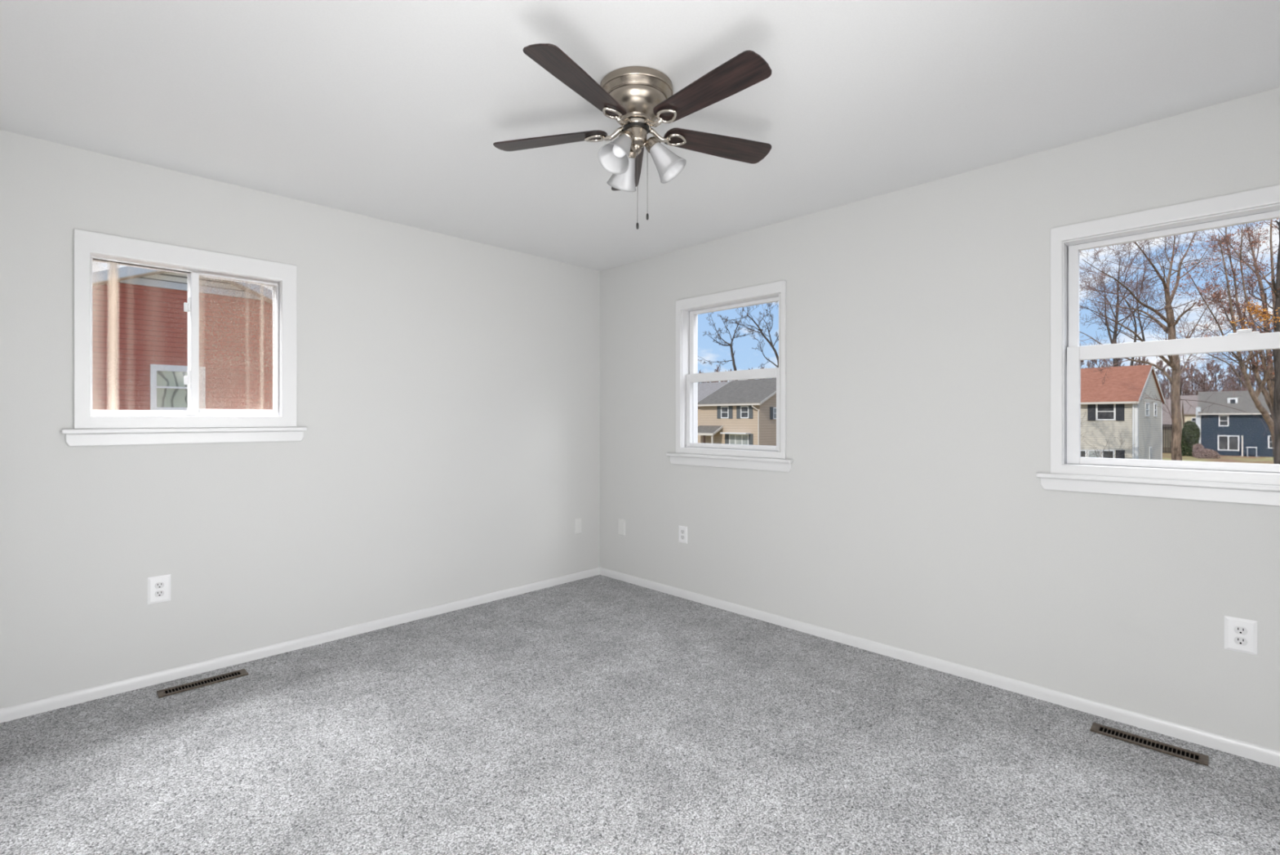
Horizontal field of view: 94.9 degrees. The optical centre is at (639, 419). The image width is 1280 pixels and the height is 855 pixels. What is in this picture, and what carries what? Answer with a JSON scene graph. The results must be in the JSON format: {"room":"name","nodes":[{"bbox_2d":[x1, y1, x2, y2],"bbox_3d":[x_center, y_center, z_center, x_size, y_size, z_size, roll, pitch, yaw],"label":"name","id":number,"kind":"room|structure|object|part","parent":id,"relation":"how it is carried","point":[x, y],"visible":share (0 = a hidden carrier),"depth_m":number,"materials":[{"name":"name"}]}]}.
{"room":"empty bedroom","nodes":[
{"label":"empty bedroom","id":0,"kind":"room"},
{"bbox_2d":[0,129,599,708],"bbox_3d":[-1.542,0.027,3.620,3.600,2.440,0.150,0,0,-45],"label":"wall","id":1,"kind":"structure","parent":0,"point":[448,387],"depth_m":3.21,"materials":[{"name":"paint"}]},
{"bbox_2d":[147,573,170,604],"bbox_3d":[-2.272,0.804,2.777,0.086,0.126,0.009,0,0,-45],"label":"wall outlet","id":2,"kind":"object","parent":1,"relation":"attached to","point":[159,586],"visible":1,"depth_m":2.77,"materials":[{"name":"white plastic"}]},
{"bbox_2d":[155,590,164,596],"bbox_3d":[-2.271,0.824,2.776,0.004,0.028,0.035,0,0,45],"label":"socket","id":3,"kind":"object","parent":2,"relation":"attached to","point":[157,593],"depth_m":2.77,"materials":[{"name":"white plastic"}]},
{"bbox_2d":[155,582,164,588],"bbox_3d":[-2.271,0.784,2.776,0.004,0.028,0.035,0,0,45],"label":"socket","id":4,"kind":"object","parent":2,"relation":"attached to","point":[157,584],"depth_m":2.77,"materials":[{"name":"white plastic"}]},
{"bbox_2d":[61,228,307,446],"bbox_3d":[-2.212,-0.356,2.924,0.953,0.951,0.197,0,0,-45],"label":"window","id":5,"kind":"structure","parent":1,"relation":"in","point":[113,427],"depth_m":2.87,"materials":[{"name":"white paint"}]},
{"bbox_3d":[-2.382,-0.388,2.818,0.367,0.694,0.004,0,0,-45],"label":"pane","id":6,"kind":"part","parent":5,"relation":"part of","materials":[{"name":"clear glass"}]},
{"bbox_3d":[-2.371,-0.380,2.826,0.396,0.718,0.030,0,0,-45],"label":"fixed sash","id":7,"kind":"part","parent":5,"relation":"part of","materials":[{"name":"clear glass"}]},
{"bbox_3d":[-2.157,0.053,2.869,0.953,0.021,0.042,0,0,-45],"label":"sill","id":8,"kind":"part","parent":5,"relation":"part of","materials":[{"name":"white paint"}]},
{"bbox_3d":[-2.236,-0.377,2.930,0.758,0.737,0.155,0,0,-45],"label":"frame","id":9,"kind":"part","parent":5,"relation":"part of","materials":[{"name":"white plastic"}]},
{"bbox_3d":[-2.144,-0.385,3.090,0.378,0.692,0.008,0,0,-45],"label":"screen frame","id":10,"kind":"part","parent":5,"relation":"part of","materials":[{"name":"white plastic"}]},
{"bbox_3d":[-2.087,-0.380,3.034,0.376,0.690,0.032,0,0,-45],"label":"sliding sash","id":11,"kind":"part","parent":5,"relation":"part of","materials":[{"name":"white plastic"}]},
{"bbox_3d":[-2.080,-0.382,3.044,0.348,0.678,0.004,0,0,-45],"label":"pane","id":12,"kind":"part","parent":5,"relation":"part of","materials":[{"name":"clear glass"}]},
{"bbox_2d":[0,567,599,722],"bbox_3d":[-1.488,1.220,3.558,3.288,0.055,0.012,0,0,-45],"label":"baseboard","id":13,"kind":"structure","parent":1,"relation":"attached to","point":[30,708],"depth_m":3.04,"materials":[{"name":"white paint"}]},
{"bbox_2d":[574,517,581,533],"bbox_3d":[-0.480,0.830,4.570,0.066,0.120,0.008,0,0,-45],"label":"cable jack plate","id":14,"kind":"object","parent":1,"relation":"attached to","point":[577,521],"visible":1,"depth_m":4.57,"materials":[{"name":"white paint"}]},
{"bbox_2d":[0,574,1279,854],"bbox_3d":[-0.129,1.297,1.395,4.750,0.100,5.295,0,0,-45],"label":"floor","id":15,"kind":"structure","parent":0,"point":[598,714],"depth_m":2.13,"materials":[{"name":"grey carpet"}]},
{"bbox_2d":[156,668,248,697],"bbox_3d":[-2.058,1.242,2.772,0.340,0.011,0.080,0,0,-45],"label":"floor vent","id":16,"kind":"object","parent":15,"relation":"in","point":[166,691],"visible":1,"depth_m":2.76,"materials":[{"name":"brown metal"}]},
{"bbox_2d":[1089,722,1208,765],"bbox_3d":[1.947,1.242,2.255,0.080,0.011,0.340,0,0,-45],"label":"floor vent","id":17,"kind":"object","parent":15,"relation":"in","point":[1182,753],"visible":1,"depth_m":2.25,"materials":[{"name":"brown metal"}]},
{"bbox_2d":[0,0,1279,271],"bbox_3d":[-0.129,-1.253,1.395,4.750,0.120,5.295,0,0,-45],"label":"ceiling","id":18,"kind":"structure","parent":0,"point":[395,111],"depth_m":2.13,"materials":[{"name":"paint"}]},
{"bbox_2d":[493,43,771,229],"bbox_3d":[0.000,-0.935,2.085,1.058,0.514,1.047,0,0,-45],"label":"ceiling fan","id":19,"kind":"object","parent":18,"relation":"hanging from","point":[636,97],"visible":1,"depth_m":2.02,"materials":[{"name":"brown wood"}]},
{"bbox_3d":[-0.334,-1.042,2.202,0.441,0.030,0.122,0,0,14],"label":"blade","id":20,"kind":"part","parent":19,"relation":"part of","materials":[{"name":"brown wood"}]},
{"bbox_3d":[-0.186,-1.042,1.828,0.122,0.030,0.441,0,0,29],"label":"blade","id":21,"kind":"part","parent":19,"relation":"part of","materials":[{"name":"brown wood"}]},
{"bbox_3d":[-0.074,-0.924,2.018,0.137,0.147,0.114,0,0,-45],"label":"lamp shade","id":22,"kind":"part","parent":19,"relation":"part of","materials":[{"name":"white glass"}]},
{"bbox_3d":[-0.063,-0.947,2.039,0.072,0.083,0.050,0,0,-45],"label":"bulb","id":23,"kind":"part","parent":19,"relation":"part of","materials":[{"name":"white glass"}]},
{"bbox_3d":[-0.056,-0.924,2.219,0.112,0.147,0.135,0,0,-45],"label":"lamp shade","id":24,"kind":"part","parent":19,"relation":"part of","materials":[{"name":"white glass"}]},
{"bbox_3d":[-0.052,-1.042,2.442,0.122,0.030,0.441,0,0,-5],"label":"blade","id":25,"kind":"part","parent":19,"relation":"part of","materials":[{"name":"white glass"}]},
{"bbox_3d":[0.106,-0.924,2.104,0.120,0.147,0.127,0,0,-45],"label":"lamp shade","id":26,"kind":"part","parent":19,"relation":"part of","materials":[{"name":"white glass"}]},
{"bbox_3d":[0.208,-1.042,1.864,0.124,0.030,0.441,0,0,-45],"label":"blade","id":27,"kind":"part","parent":19,"relation":"part of","materials":[{"name":"brown wood"}]},
{"bbox_3d":[0.293,-1.042,2.241,0.441,0.030,0.122,0,0,-21],"label":"blade","id":28,"kind":"part","parent":19,"relation":"part of","materials":[{"name":"brown wood"}]},
{"bbox_2d":[697,381,729,442],"bbox_3d":[10.992,-0.333,72.616,11.800,8.660,20.600,0,0,-45],"label":"house","id":29,"kind":"structure","parent":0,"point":[704,389],"depth_m":72.24,"materials":[{"name":"beige"}]},
{"bbox_2d":[600,87,1279,750],"bbox_3d":[1.250,0.027,3.269,0.150,2.440,4.295,0,0,-45],"label":"wall","id":30,"kind":"structure","parent":0,"point":[912,512],"depth_m":2.88,"materials":[{"name":"paint"}]},
{"bbox_2d":[618,518,625,534],"bbox_3d":[-0.142,0.834,4.545,0.013,0.120,0.070,0,0,-45],"label":"blank plate","id":31,"kind":"object","parent":30,"relation":"attached to","point":[621,522],"visible":1,"depth_m":4.54,"materials":[{"name":"white paint"}]},
{"bbox_2d":[678,524,687,543],"bbox_3d":[0.299,0.806,4.107,0.009,0.118,0.080,0,0,-45],"label":"wall outlet","id":32,"kind":"object","parent":30,"relation":"attached to","point":[682,530],"visible":1,"depth_m":4.10,"materials":[{"name":"white plastic"}]},
{"bbox_2d":[666,280,793,471],"bbox_3d":[0.603,-0.259,3.886,0.192,1.152,0.990,0,0,-45],"label":"window","id":33,"kind":"structure","parent":30,"relation":"in","point":[689,451],"depth_m":3.91,"materials":[{"name":"white paint"}]},
{"bbox_3d":[0.549,0.249,3.833,0.042,0.021,0.990,0,0,-45],"label":"sill","id":34,"kind":"part","parent":33,"relation":"part of","materials":[{"name":"white paint"}]},
{"bbox_3d":[0.624,-0.283,3.892,0.154,0.970,0.782,0,0,-45],"label":"frame","id":35,"kind":"part","parent":33,"relation":"part of","materials":[{"name":"white plastic"}]},
{"bbox_3d":[0.604,-0.061,3.872,0.030,0.512,0.761,0,0,-45],"label":"sash","id":36,"kind":"part","parent":33,"relation":"part of","materials":[{"name":"white plastic"}]},
{"bbox_3d":[0.629,-0.522,3.897,0.028,0.478,0.761,0,0,-45],"label":"sash","id":37,"kind":"part","parent":33,"relation":"part of","materials":[{"name":"clear glass"}]},
{"bbox_2d":[599,567,1279,767],"bbox_3d":[1.139,1.220,3.264,0.012,0.055,4.145,0,0,-45],"label":"baseboard","id":38,"kind":"structure","parent":30,"relation":"attached to","point":[1261,753],"depth_m":2.72,"materials":[{"name":"white paint"}]},
{"bbox_2d":[1035,184,1279,506],"bbox_3d":[2.204,-0.264,2.285,0.192,1.152,1.085,0,0,-45],"label":"window","id":39,"kind":"structure","parent":30,"relation":"in","point":[1252,483],"depth_m":2.40,"materials":[{"name":"white paint"}]},
{"bbox_3d":[2.151,0.247,2.232,0.042,0.021,1.085,0,0,-45],"label":"sill","id":40,"kind":"part","parent":39,"relation":"part of","materials":[{"name":"white paint"}]},
{"bbox_3d":[2.192,-0.061,2.284,0.030,0.512,0.868,0,0,-45],"label":"sash","id":41,"kind":"part","parent":39,"relation":"part of","materials":[{"name":"white plastic"}]},
{"bbox_3d":[2.217,-0.525,2.308,0.028,0.485,0.868,0,0,-45],"label":"sash","id":42,"kind":"part","parent":39,"relation":"part of","materials":[{"name":"white plastic"}]},
{"bbox_2d":[1224,615,1257,655],"bbox_3d":[2.228,0.802,2.178,0.009,0.126,0.086,0,0,-45],"label":"wall outlet","id":43,"kind":"object","parent":30,"relation":"attached to","point":[1240,633],"visible":1,"depth_m":2.18,"materials":[{"name":"white plastic"}]},
{"bbox_2d":[1234,635,1247,644],"bbox_3d":[2.227,0.822,2.177,0.035,0.028,0.004,0,0,45],"label":"socket","id":44,"kind":"object","parent":43,"relation":"attached to","point":[1238,640],"depth_m":2.18,"materials":[{"name":"white plastic"}]},
{"bbox_2d":[1234,626,1247,634],"bbox_3d":[2.227,0.782,2.177,0.035,0.028,0.004,0,0,45],"label":"socket","id":45,"kind":"object","parent":43,"relation":"attached to","point":[1237,629],"depth_m":2.18,"materials":[{"name":"white plastic"}]},
{"label":"outside","id":46,"kind":"structure","parent":0,"visible":0},
{"bbox_2d":[1181,360,1209,395],"bbox_3d":[120.534,-4.440,128.540,6.067,16.881,5.106,0,0,32],"label":"tree","id":47,"kind":"object","parent":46,"point":[1188,365],"visible":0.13,"depth_m":127.78,"materials":[{"name":"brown plant"}]},
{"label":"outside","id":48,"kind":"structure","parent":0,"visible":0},
{"bbox_2d":[1225,359,1254,391],"bbox_3d":[128.762,-4.523,126.472,5.884,17.158,5.301,0,0,12],"label":"tree","id":49,"kind":"object","parent":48,"point":[1240,374],"visible":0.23,"depth_m":126.38,"materials":[{"name":"brown plant"}]},
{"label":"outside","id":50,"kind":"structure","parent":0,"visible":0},
{"bbox_2d":[1253,364,1268,390],"bbox_3d":[128.441,-3.771,120.094,4.833,15.644,5.365,0,0,17],"label":"tree","id":51,"kind":"object","parent":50,"point":[1262,374],"visible":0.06,"depth_m":120.33,"materials":[{"name":"brown plant"}]},
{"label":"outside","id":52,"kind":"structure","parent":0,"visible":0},
{"bbox_2d":[1219,360,1248,391],"bbox_3d":[146.632,-5.207,145.551,6.619,18.416,5.571,0,0,0],"label":"tree","id":53,"kind":"object","parent":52,"point":[1229,380],"visible":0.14,"depth_m":145.11,"materials":[{"name":"brown plant"}]},
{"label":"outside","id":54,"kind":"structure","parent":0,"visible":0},
{"bbox_2d":[1162,447,1168,457],"bbox_3d":[-29.030,4.097,111.224,230.000,0.200,188.800,0,0,-45],"label":"lawn","id":55,"kind":"structure","parent":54,"point":[1164,454],"depth_m":68.23,"materials":[{"name":"beige plant"}]},
{"bbox_2d":[92,266,272,410],"bbox_3d":[-12.896,0.227,16.082,9.366,7.540,9.730,0,0,-45],"label":"house","id":56,"kind":"structure","parent":55,"relation":"on","point":[151,328],"depth_m":12.61,"materials":[{"name":"red brick"}]},
{"bbox_3d":[-9.950,-0.668,12.656,0.832,0.870,0.020,0,0,-45],"label":"pane","id":57,"kind":"part","parent":56,"relation":"part of","materials":[{"name":"clear glass"}]},
{"bbox_3d":[-9.726,-2.853,12.845,2.478,0.140,0.070,0,0,-45],"label":"belt trim","id":58,"kind":"part","parent":56,"relation":"part of","materials":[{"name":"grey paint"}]},
{"bbox_3d":[-9.751,-3.103,12.869,2.418,0.500,0.060,0,0,-45],"label":"gable panel","id":59,"kind":"part","parent":56,"relation":"part of","materials":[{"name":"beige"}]},
{"bbox_2d":[711,364,720,382],"bbox_3d":[14.018,-3.059,108.545,5.075,14.119,4.271,0,0,17],"label":"tree","id":60,"kind":"object","parent":55,"relation":"on","point":[717,367],"visible":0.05,"depth_m":108.82,"materials":[{"name":"brown plant"}]},
{"bbox_2d":[697,307,762,380],"bbox_3d":[13.823,-7.279,89.852,10.844,22.556,5.666,0,0,1],"label":"bare tree","id":61,"kind":"object","parent":55,"relation":"on","point":[731,344],"visible":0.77,"depth_m":89.99,"materials":[{"name":"brown plant"}]},
{"bbox_2d":[697,377,776,445],"bbox_3d":[10.828,0.142,53.427,11.950,7.710,6.860,0,0,-45],"label":"house","id":62,"kind":"structure","parent":55,"relation":"on","point":[742,411],"depth_m":49.97,"materials":[{"name":"beige"}]},
{"bbox_3d":[5.521,2.682,50.553,0.140,2.630,0.140,0,0,-45],"label":"porch post","id":63,"kind":"part","parent":62,"relation":"part of","materials":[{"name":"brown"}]},
{"bbox_2d":[716,405,720,418],"bbox_3d":[6.847,-0.593,50.903,0.050,1.080,0.380,0,0,-45],"label":"shutter","id":64,"kind":"object","parent":62,"relation":"hanging from","point":[718,407],"depth_m":50.89,"materials":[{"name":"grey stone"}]},
{"bbox_3d":[7.296,-0.593,50.475,0.020,0.932,0.712,0,0,-45],"label":"pane","id":65,"kind":"part","parent":62,"relation":"part of","materials":[{"name":"clear glass"}]},
{"bbox_2d":[724,433,728,444],"bbox_3d":[7.455,2.087,50.295,0.050,1.760,0.400,0,0,-45],"label":"shutter","id":66,"kind":"object","parent":62,"relation":"hanging from","point":[726,435],"depth_m":50.27,"materials":[{"name":"grey wood"}]},
{"bbox_2d":[728,405,733,418],"bbox_3d":[7.723,-0.593,50.026,0.050,1.080,0.380,0,0,-45],"label":"shutter","id":67,"kind":"object","parent":62,"relation":"hanging from","point":[731,407],"depth_m":49.97,"materials":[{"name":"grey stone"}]},
{"bbox_2d":[720,431,751,434],"bbox_3d":[7.999,1.177,49.255,0.750,0.100,2.600,0,0,-45],"label":"hood","id":68,"kind":"object","parent":62,"relation":"attached to","point":[725,433],"depth_m":49.17,"materials":[{"name":"white"}]},
{"bbox_2d":[736,405,740,418],"bbox_3d":[8.296,-0.593,49.453,0.050,1.080,0.380,0,0,-45],"label":"shutter","id":69,"kind":"object","parent":62,"relation":"hanging from","point":[738,407],"depth_m":49.43,"materials":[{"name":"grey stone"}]},
{"bbox_3d":[8.328,2.087,49.443,0.020,1.600,1.880,0,0,-45],"label":"pane","id":70,"kind":"part","parent":62,"relation":"part of","materials":[{"name":"clear glass"}]},
{"bbox_3d":[8.745,-0.593,49.025,0.020,0.932,0.712,0,0,-45],"label":"pane","id":71,"kind":"part","parent":62,"relation":"part of","materials":[{"name":"clear glass"}]},
{"bbox_2d":[748,405,752,418],"bbox_3d":[9.173,-0.593,48.576,0.050,1.080,0.380,0,0,-45],"label":"shutter","id":72,"kind":"object","parent":62,"relation":"hanging from","point":[750,408],"depth_m":48.57,"materials":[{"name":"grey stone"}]},
{"bbox_2d":[748,433,753,444],"bbox_3d":[9.180,2.087,48.569,0.050,1.760,0.400,0,0,-45],"label":"shutter","id":73,"kind":"object","parent":62,"relation":"hanging from","point":[751,435],"depth_m":48.51,"materials":[{"name":"grey wood"}]},
{"bbox_2d":[769,406,773,419],"bbox_3d":[11.018,-0.503,49.199,0.420,1.040,0.050,0,0,-45],"label":"shutter","id":74,"kind":"object","parent":62,"relation":"hanging from","point":[771,407],"depth_m":49.14,"materials":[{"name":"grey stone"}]},
{"bbox_3d":[11.471,-0.503,49.672,0.730,0.880,0.020,0,0,-45],"label":"pane","id":75,"kind":"part","parent":62,"relation":"part of","materials":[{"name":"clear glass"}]},
{"bbox_2d":[720,302,778,368],"bbox_3d":[16.630,-7.188,86.691,9.205,22.379,7.143,0,0,-45],"label":"bare tree","id":76,"kind":"object","parent":55,"relation":"on","point":[768,304],"visible":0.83,"depth_m":86.41,"materials":[{"name":"brown plant"}]},
{"bbox_2d":[1081,358,1108,368],"bbox_3d":[59.470,-2.650,75.635,4.780,13.300,4.023,0,0,-9],"label":"tree","id":77,"kind":"object","parent":55,"relation":"on","point":[1095,361],"visible":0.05,"depth_m":76.26,"materials":[{"name":"brown plant"}]},
{"bbox_2d":[1105,357,1124,366],"bbox_3d":[76.569,-3.270,94.414,5.019,14.634,4.522,0,0,19],"label":"tree","id":78,"kind":"object","parent":55,"relation":"on","point":[1111,362],"visible":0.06,"depth_m":94.44,"materials":[{"name":"brown plant"}]},
{"bbox_2d":[1080,364,1165,459],"bbox_3d":[32.878,0.032,46.841,7.760,7.930,12.300,0,0,-38],"label":"house","id":79,"kind":"structure","parent":55,"relation":"on","point":[1115,411],"depth_m":41.71,"materials":[{"name":"beige"}]},
{"bbox_3d":[31.900,2.777,42.513,0.020,1.032,0.632,0,0,-38],"label":"pane","id":80,"kind":"part","parent":79,"relation":"part of","materials":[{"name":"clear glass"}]},
{"bbox_2d":[1087,404,1095,420],"bbox_3d":[32.291,-0.548,41.993,0.050,1.310,0.460,0,0,-38],"label":"shutter","id":81,"kind":"object","parent":79,"relation":"hanging from","point":[1091,413],"depth_m":41.96,"materials":[{"name":"grey"}]},
{"bbox_3d":[32.396,2.767,41.885,0.020,1.052,0.672,0,0,-38],"label":"pane","id":82,"kind":"part","parent":79,"relation":"part of","materials":[{"name":"glass"}]},
{"bbox_3d":[32.805,-0.548,41.367,0.020,1.150,1.000,0,0,-38],"label":"pane","id":83,"kind":"part","parent":79,"relation":"part of","materials":[{"name":"clear glass"}]},
{"bbox_3d":[32.892,2.747,41.257,0.020,1.092,0.632,0,0,-38],"label":"pane","id":84,"kind":"part","parent":79,"relation":"part of","materials":[{"name":"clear glass"}]},
{"bbox_2d":[1115,403,1124,420],"bbox_3d":[33.295,-0.548,40.722,0.050,1.310,0.460,0,0,-38],"label":"shutter","id":85,"kind":"object","parent":79,"relation":"hanging from","point":[1120,406],"depth_m":40.69,"materials":[{"name":"grey"}]},
{"bbox_2d":[1115,449,1124,458],"bbox_3d":[33.295,2.747,40.722,0.050,1.200,0.480,0,0,-38],"label":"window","id":86,"kind":"structure","parent":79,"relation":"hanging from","point":[1122,452],"depth_m":40.69,"materials":[{"name":"grey glass"}]},
{"bbox_3d":[35.846,-0.683,41.526,0.930,0.860,0.020,0,0,-38],"label":"pane","id":87,"kind":"part","parent":79,"relation":"part of","materials":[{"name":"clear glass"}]},
{"bbox_2d":[1079,239,1175,366],"bbox_3d":[39.831,-6.451,49.591,7.805,20.901,13.067,0,0,38],"label":"bare tree","id":88,"kind":"object","parent":55,"relation":"on","point":[1115,335],"visible":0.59,"depth_m":48.17,"materials":[{"name":"brown plant"}]},
{"bbox_2d":[1133,356,1160,377],"bbox_3d":[67.828,-2.650,79.575,4.780,13.300,4.023,0,0,32],"label":"tree","id":89,"kind":"object","parent":55,"relation":"on","point":[1143,357],"visible":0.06,"depth_m":79.73,"materials":[{"name":"brown plant"}]},
{"bbox_2d":[1155,360,1170,399],"bbox_3d":[94.593,-3.521,107.808,4.678,15.139,5.192,0,0,3],"label":"tree","id":90,"kind":"object","parent":55,"relation":"on","point":[1160,364],"visible":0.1,"depth_m":106.84,"materials":[{"name":"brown plant"}]},
{"bbox_2d":[1162,424,1171,453],"bbox_3d":[62.400,2.297,69.535,0.269,3.400,1.585,0,0,-45],"label":"fence","id":91,"kind":"object","parent":55,"relation":"on","point":[1169,426],"visible":0.51,"depth_m":69.45,"materials":[{"name":"brown wood"}]},
{"bbox_2d":[1158,364,1185,399],"bbox_3d":[109.811,-3.673,122.497,5.516,15.346,4.642,0,0,24],"label":"tree","id":92,"kind":"object","parent":55,"relation":"on","point":[1167,370],"visible":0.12,"depth_m":122.18,"materials":[{"name":"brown plant"}]},
{"bbox_2d":[1162,399,1184,447],"bbox_3d":[78.069,0.542,86.376,10.218,6.910,2.672,0,0,-45],"label":"house","id":93,"kind":"structure","parent":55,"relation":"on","point":[1166,419],"depth_m":84.72,"materials":[{"name":"beige"}]},
{"bbox_2d":[1164,364,1199,398],"bbox_3d":[103.003,-3.270,111.589,5.019,14.634,4.522,0,0,42],"label":"tree","id":94,"kind":"object","parent":55,"relation":"on","point":[1184,391],"visible":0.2,"depth_m":111.08,"materials":[{"name":"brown plant"}]},
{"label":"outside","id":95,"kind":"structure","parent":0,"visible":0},
{"bbox_2d":[1162,452,1273,463],"bbox_3d":[102.209,4.097,23.260,168.800,0.200,121.200,0,0,-45],"label":"yard","id":96,"kind":"structure","parent":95,"point":[1236,459],"depth_m":58.52,"materials":[{"name":"beige plant"}]},
{"bbox_2d":[1080,406,1140,457],"bbox_3d":[16.718,1.755,21.895,4.095,4.501,3.377,0,0,-30],"label":"bare shrub","id":97,"kind":"object","parent":96,"relation":"on","point":[1121,441],"visible":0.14,"depth_m":21.41,"materials":[{"name":"brown plant"}]},
{"bbox_2d":[1079,231,1266,460],"bbox_3d":[25.479,-4.097,30.118,16.283,16.421,7.605,0,0,-35],"label":"bare tree","id":98,"kind":"object","parent":96,"relation":"on","point":[1175,380],"visible":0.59,"depth_m":29.86,"materials":[{"name":"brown plant"}]},
{"bbox_2d":[1180,395,1198,444],"bbox_3d":[89.225,0.092,92.138,8.857,7.810,8.162,0,0,-45],"label":"house","id":99,"kind":"structure","parent":96,"relation":"on","point":[1191,413],"depth_m":91.59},
{"bbox_2d":[1181,420,1200,456],"bbox_3d":[59.921,2.105,64.049,2.079,3.973,2.148,0,0,-45],"label":"bush","id":100,"kind":"object","parent":96,"relation":"on","point":[1191,432],"visible":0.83,"depth_m":63.61,"materials":[{"name":"green plant"}]},
{"bbox_2d":[1191,443,1204,457],"bbox_3d":[58.570,3.271,61.501,1.174,1.534,1.167,0,0,-45],"label":"dry shrub","id":101,"kind":"object","parent":96,"relation":"on","point":[1196,446],"visible":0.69,"depth_m":61.46,"materials":[{"name":"brown plant"}]},
{"bbox_2d":[1184,360,1224,395],"bbox_3d":[101.655,-3.270,105.674,4.522,14.634,5.019,0,0,-21],"label":"tree","id":102,"kind":"object","parent":96,"relation":"on","point":[1203,386],"visible":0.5,"depth_m":105.55,"materials":[{"name":"brown plant"}]},
{"bbox_2d":[1194,448,1220,458],"bbox_3d":[57.944,3.515,59.948,1.977,1.057,1.918,0,0,-45],"label":"dry shrub","id":103,"kind":"object","parent":96,"relation":"on","point":[1204,453],"visible":1,"depth_m":59.63,"materials":[{"name":"brown plant"}]},
{"bbox_2d":[1200,360,1231,391],"bbox_3d":[119.783,-4.184,122.529,5.883,16.369,4.952,0,0,20],"label":"tree","id":104,"kind":"object","parent":96,"relation":"on","point":[1220,375],"visible":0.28,"depth_m":121.51,"materials":[{"name":"brown plant"}]},
{"bbox_2d":[1160,217,1279,454],"bbox_3d":[26.209,-3.981,25.270,9.990,16.025,5.043,0,0,-39],"label":"leaning tree","id":105,"kind":"object","parent":96,"relation":"on","point":[1268,369],"visible":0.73,"depth_m":25.53,"materials":[{"name":"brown plant"}]},
{"bbox_2d":[1195,390,1273,457],"bbox_3d":[70.457,0.392,64.347,9.205,7.210,13.687,0,0,-45],"label":"house","id":106,"kind":"structure","parent":96,"relation":"on","point":[1222,433],"depth_m":64.55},
{"bbox_3d":[64.346,0.177,64.734,0.680,1.100,0.020,0,0,44],"label":"pane","id":107,"kind":"part","parent":106,"relation":"part of","materials":[{"name":"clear glass"}]},
{"bbox_3d":[64.606,2.607,64.484,1.556,1.536,0.020,0,0,44],"label":"pane","id":108,"kind":"part","parent":106,"relation":"part of","materials":[{"name":"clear glass"}]},
{"bbox_3d":[67.020,2.412,62.170,0.630,1.250,0.020,0,0,44],"label":"pane","id":109,"kind":"part","parent":106,"relation":"part of","materials":[{"name":"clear glass"}]},
{"bbox_2d":[1240,435,1243,456],"bbox_3d":[64.526,2.872,62.913,0.184,2.250,0.184,0,0,-45],"label":"post","id":110,"kind":"object","parent":96,"relation":"on","point":[1241,435],"visible":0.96,"depth_m":62.87,"materials":[{"name":"beige paint"}]},
{"bbox_3d":[64.526,2.897,62.913,0.122,2.200,0.122,0,0,-45],"label":"post","id":111,"kind":"part","parent":110,"relation":"part of","materials":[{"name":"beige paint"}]},
{"bbox_2d":[1236,361,1266,391],"bbox_3d":[112.343,-3.417,107.688,4.488,14.835,5.332,0,0,-18],"label":"tree","id":112,"kind":"object","parent":96,"relation":"on","point":[1252,378],"visible":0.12,"depth_m":107.57,"materials":[{"name":"brown plant"}]},
{"bbox_2d":[1246,446,1257,457],"bbox_3d":[64.851,3.472,62.255,0.617,1.050,0.813,0,0,-45],"label":"garden table","id":113,"kind":"object","parent":96,"relation":"on","point":[1246,446],"visible":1,"depth_m":62.19,"materials":[{"name":"white"}]},
{"bbox_2d":[1228,219,1279,464],"bbox_3d":[20.582,-2.340,18.709,3.060,12.682,2.172,0,0,-21],"label":"tree","id":114,"kind":"object","parent":96,"relation":"on","point":[1276,353],"visible":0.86,"depth_m":18.98,"materials":[{"name":"brown plant"}]}
]}

